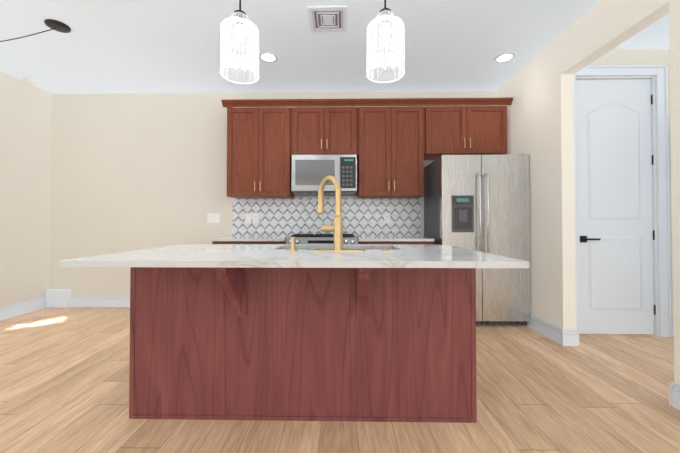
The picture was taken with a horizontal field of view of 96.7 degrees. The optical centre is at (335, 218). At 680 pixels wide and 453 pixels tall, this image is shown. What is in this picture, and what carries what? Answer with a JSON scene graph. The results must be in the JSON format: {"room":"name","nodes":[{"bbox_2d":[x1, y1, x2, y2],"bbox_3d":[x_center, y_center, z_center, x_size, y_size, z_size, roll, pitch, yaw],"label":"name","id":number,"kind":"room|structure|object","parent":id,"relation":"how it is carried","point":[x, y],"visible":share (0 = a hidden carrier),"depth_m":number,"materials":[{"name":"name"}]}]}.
{"room":"kitchen","nodes":[
{"label":"kitchen","id":0,"kind":"room"},
{"bbox_2d":[0,71,51,307],"bbox_3d":[-3.847,-0.299,0.344,0.110,2.780,7.210,0,-1,1],"label":"wall","id":1,"kind":"structure","parent":0,"point":[25,144],"depth_m":3.63,"materials":[{"name":"beige paint"}]},
{"bbox_2d":[49,91,494,295],"bbox_3d":[-0.843,-0.251,3.951,5.990,2.780,0.110,0,-1,1],"label":"wall","id":2,"kind":"structure","parent":0,"point":[133,171],"depth_m":3.93,"materials":[{"name":"beige paint"}]},
{"bbox_2d":[207,213,219,222],"bbox_3d":[-1.579,-0.011,3.901,0.165,0.125,0.009,0,-1,1],"label":"switch plate","id":3,"kind":"object","parent":2,"relation":"attached to","point":[213,217],"visible":1,"depth_m":3.90,"materials":[{"name":"white plastic"}]},
{"bbox_2d":[225,105,294,198],"bbox_3d":[-0.895,-0.789,3.725,0.775,1.050,0.355,0,-1,1],"label":"upper cabinet","id":4,"kind":"object","parent":2,"relation":"attached to","point":[259,140],"depth_m":3.56,"materials":[{"name":"brown wood"}]},
{"bbox_2d":[232,198,420,235],"bbox_3d":[-0.124,-0.027,3.875,2.410,0.489,0.010,0,-1,1],"label":"backsplash","id":5,"kind":"structure","parent":2,"relation":"attached to","point":[289,217],"depth_m":3.87,"materials":[{"name":"tile"}]},
{"bbox_2d":[245,213,250,222],"bbox_3d":[-1.124,-0.012,3.883,0.075,0.120,0.009,0,-1,1],"label":"switch plate","id":6,"kind":"object","parent":5,"relation":"attached to","point":[247,217],"visible":1,"depth_m":3.88,"materials":[{"name":"white plastic"}]},
{"bbox_2d":[253,213,258,222],"bbox_3d":[-1.029,-0.017,3.882,0.075,0.125,0.008,0,-1,1],"label":"electrical outlet","id":7,"kind":"object","parent":5,"relation":"attached to","point":[255,217],"visible":1,"depth_m":3.88,"materials":[{"name":"white plastic"}]},
{"bbox_2d":[384,213,389,222],"bbox_3d":[0.657,-0.012,3.852,0.075,0.125,0.008,0,-1,1],"label":"electrical outlet","id":8,"kind":"object","parent":5,"relation":"attached to","point":[386,217],"visible":1,"depth_m":3.85,"materials":[{"name":"white plastic"}]},
{"bbox_2d":[293,105,360,156],"bbox_3d":[-0.130,-1.034,3.715,0.805,0.561,0.355,0,-1,1],"label":"upper cabinet","id":9,"kind":"object","parent":2,"relation":"attached to","point":[317,129],"depth_m":3.54,"materials":[{"name":"brown wood"}]},
{"bbox_2d":[291,154,356,195],"bbox_3d":[-0.130,-0.517,3.673,0.749,0.439,0.423,0,-1,1],"label":"over-the-range microwave","id":10,"kind":"object","parent":9,"relation":"attached to","point":[309,173],"visible":0.98,"depth_m":3.46,"materials":[{"name":"silver metal"}]},
{"bbox_2d":[357,105,428,198],"bbox_3d":[0.650,-0.790,3.698,0.805,1.050,0.355,0,-1,1],"label":"upper cabinet","id":11,"kind":"object","parent":2,"relation":"attached to","point":[393,148],"depth_m":3.53,"materials":[{"name":"brown wood"}]},
{"bbox_2d":[429,105,506,159],"bbox_3d":[1.510,-1.034,3.686,0.965,0.561,0.355,0,-1,1],"label":"upper cabinet","id":12,"kind":"object","parent":2,"relation":"attached to","point":[453,129],"depth_m":3.51,"materials":[{"name":"brown wood"}]},
{"bbox_2d":[0,0,668,93],"bbox_3d":[-0.301,-1.749,0.356,7.200,0.120,7.320,0,-1,1],"label":"ceiling","id":13,"kind":"structure","parent":0,"point":[133,46],"depth_m":2.87,"materials":[{"name":"paint"}]},
{"bbox_2d":[24,78,38,84],"bbox_3d":[-3.615,-1.630,3.593,0.130,0.030,0.130,0,-1,1],"label":"smoke detector","id":14,"kind":"object","parent":13,"relation":"attached to","point":[31,81],"visible":1,"depth_m":3.57,"materials":[{"name":"white plastic"}]},
{"bbox_2d":[0,19,70,41],"bbox_3d":[-3.096,-1.543,2.544,1.596,0.233,0.288,0,-1,1],"label":"cord","id":15,"kind":"object","parent":13,"relation":"attached to","point":[56,25],"visible":1,"depth_m":2.57,"materials":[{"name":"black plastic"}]},
{"bbox_2d":[220,0,258,83],"bbox_3d":[-0.595,-1.278,1.880,0.233,0.780,0.233,0,-1,1],"label":"pendant light","id":16,"kind":"object","parent":13,"relation":"hanging from","point":[239,17],"visible":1,"depth_m":1.85,"materials":[{"name":"clear glass"}]},
{"bbox_2d":[259,52,277,62],"bbox_3d":[-0.690,-1.648,3.087,0.190,0.008,0.190,0,-1,1],"label":"recessed light","id":17,"kind":"object","parent":13,"relation":"in","point":[268,57],"visible":0.9,"depth_m":3.08,"materials":[{"name":"white plastic"}]},
{"bbox_2d":[307,6,346,32],"bbox_3d":[-0.065,-1.654,2.511,0.307,0.012,0.307,0,-1,1],"label":"ceiling vent","id":18,"kind":"object","parent":13,"relation":"in","point":[327,18],"visible":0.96,"depth_m":2.49,"materials":[{"name":"grey metal"}]},
{"bbox_2d":[366,0,404,82],"bbox_3d":[0.305,-1.278,1.864,0.233,0.780,0.233,0,-1,1],"label":"pendant light","id":19,"kind":"object","parent":13,"relation":"hanging from","point":[384,15],"visible":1,"depth_m":1.83,"materials":[{"name":"clear glass"}]},
{"bbox_2d":[494,53,514,62],"bbox_3d":[1.727,-1.648,3.095,0.190,0.008,0.190,0,-1,1],"label":"recessed light","id":20,"kind":"object","parent":13,"relation":"in","point":[503,57],"visible":1,"depth_m":3.08,"materials":[{"name":"white plastic"}]},
{"bbox_2d":[0,307,679,452],"bbox_3d":[-0.301,1.151,0.317,7.200,0.120,7.320,0,-1,1],"label":"floor","id":21,"kind":"structure","parent":0,"point":[64,380],"depth_m":1.79,"materials":[{"name":"brown wood"}]},
{"bbox_2d":[211,240,285,243],"bbox_3d":[-0.937,0.689,3.564,0.795,0.890,0.619,0,-1,1],"label":"base cabinet","id":22,"kind":"object","parent":21,"relation":"on","point":[214,241],"depth_m":3.26,"materials":[{"name":"brown wood"}]},
{"bbox_2d":[211,236,289,239],"bbox_3d":[-0.937,0.229,3.563,0.795,0.030,0.633,0,-1,1],"label":"countertop","id":23,"kind":"structure","parent":22,"relation":"on","point":[229,237],"depth_m":3.26,"materials":[{"name":"white stone"}]},
{"bbox_2d":[129,268,476,422],"bbox_3d":[-0.186,0.666,1.888,1.915,0.890,0.908,0,-1,1],"label":"kitchen island","id":24,"kind":"object","parent":21,"relation":"on","point":[370,333],"depth_m":1.67,"materials":[{"name":"brown wood"}]},
{"bbox_2d":[59,244,528,267],"bbox_3d":[-0.190,0.206,1.846,2.074,0.030,1.036,0,-1,1],"label":"island countertop","id":25,"kind":"structure","parent":24,"relation":"on","point":[181,255],"depth_m":1.46,"materials":[{"name":"white stone"}]},
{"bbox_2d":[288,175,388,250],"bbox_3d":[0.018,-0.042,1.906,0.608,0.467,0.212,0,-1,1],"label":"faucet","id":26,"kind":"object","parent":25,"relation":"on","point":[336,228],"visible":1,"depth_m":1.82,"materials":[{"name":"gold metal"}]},
{"bbox_2d":[286,234,357,243],"bbox_3d":[-0.145,0.656,3.506,0.776,0.953,0.707,0,-1,1],"label":"range","id":27,"kind":"object","parent":21,"relation":"on","point":[321,239],"visible":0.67,"depth_m":3.25,"materials":[{"name":"silver metal"}]},
{"bbox_2d":[358,240,433,244],"bbox_3d":[0.653,0.688,3.536,0.805,0.890,0.619,0,-1,1],"label":"base cabinet","id":28,"kind":"object","parent":21,"relation":"on","point":[417,240],"depth_m":3.23,"materials":[{"name":"brown wood"}]},
{"bbox_2d":[356,236,430,239],"bbox_3d":[0.653,0.228,3.535,0.805,0.030,0.633,0,-1,1],"label":"countertop","id":29,"kind":"structure","parent":28,"relation":"on","point":[359,237],"depth_m":3.26,"materials":[{"name":"white stone"}]},
{"bbox_2d":[424,154,530,325],"bbox_3d":[1.568,0.226,3.449,0.908,1.811,0.748,0,-1,1],"label":"fridge","id":30,"kind":"object","parent":21,"relation":"on","point":[480,203],"visible":0.79,"depth_m":3.15,"materials":[{"name":"silver metal"}]},
{"bbox_2d":[495,0,679,384],"bbox_3d":[2.033,-0.299,0.295,0.110,2.780,7.100,0,-1,1],"label":"wall","id":31,"kind":"structure","parent":0,"point":[538,88],"depth_m":2.71,"materials":[{"name":"beige paint"}]},
{"bbox_2d":[0,289,679,410],"bbox_3d":[-0.301,0.978,0.320,6.980,0.224,7.100,0,-1,1],"label":"baseboard","id":32,"kind":"structure","parent":31,"relation":"attached to","point":[58,298],"depth_m":3.61,"materials":[{"name":"white wood"}]},
{"bbox_2d":[576,49,672,335],"bbox_3d":[2.748,-0.258,3.433,1.210,2.780,1.020,0,-1,1],"label":"wall","id":33,"kind":"structure","parent":0,"point":[624,57],"depth_m":2.94,"materials":[{"name":"beige paint"}]},
{"bbox_2d":[576,79,655,333],"bbox_3d":[2.717,-0.128,2.935,0.744,2.483,0.087,0,-1,1],"label":"hall door","id":34,"kind":"structure","parent":33,"relation":"in","point":[615,230],"depth_m":2.94,"materials":[{"name":"white wood"}]},
{"bbox_2d":[573,65,673,336],"bbox_3d":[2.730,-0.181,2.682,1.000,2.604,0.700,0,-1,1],"label":"door frame","id":35,"kind":"structure","parent":33,"relation":"attached to","point":[662,281],"depth_m":2.91,"materials":[{"name":"white wood"}]}
]}

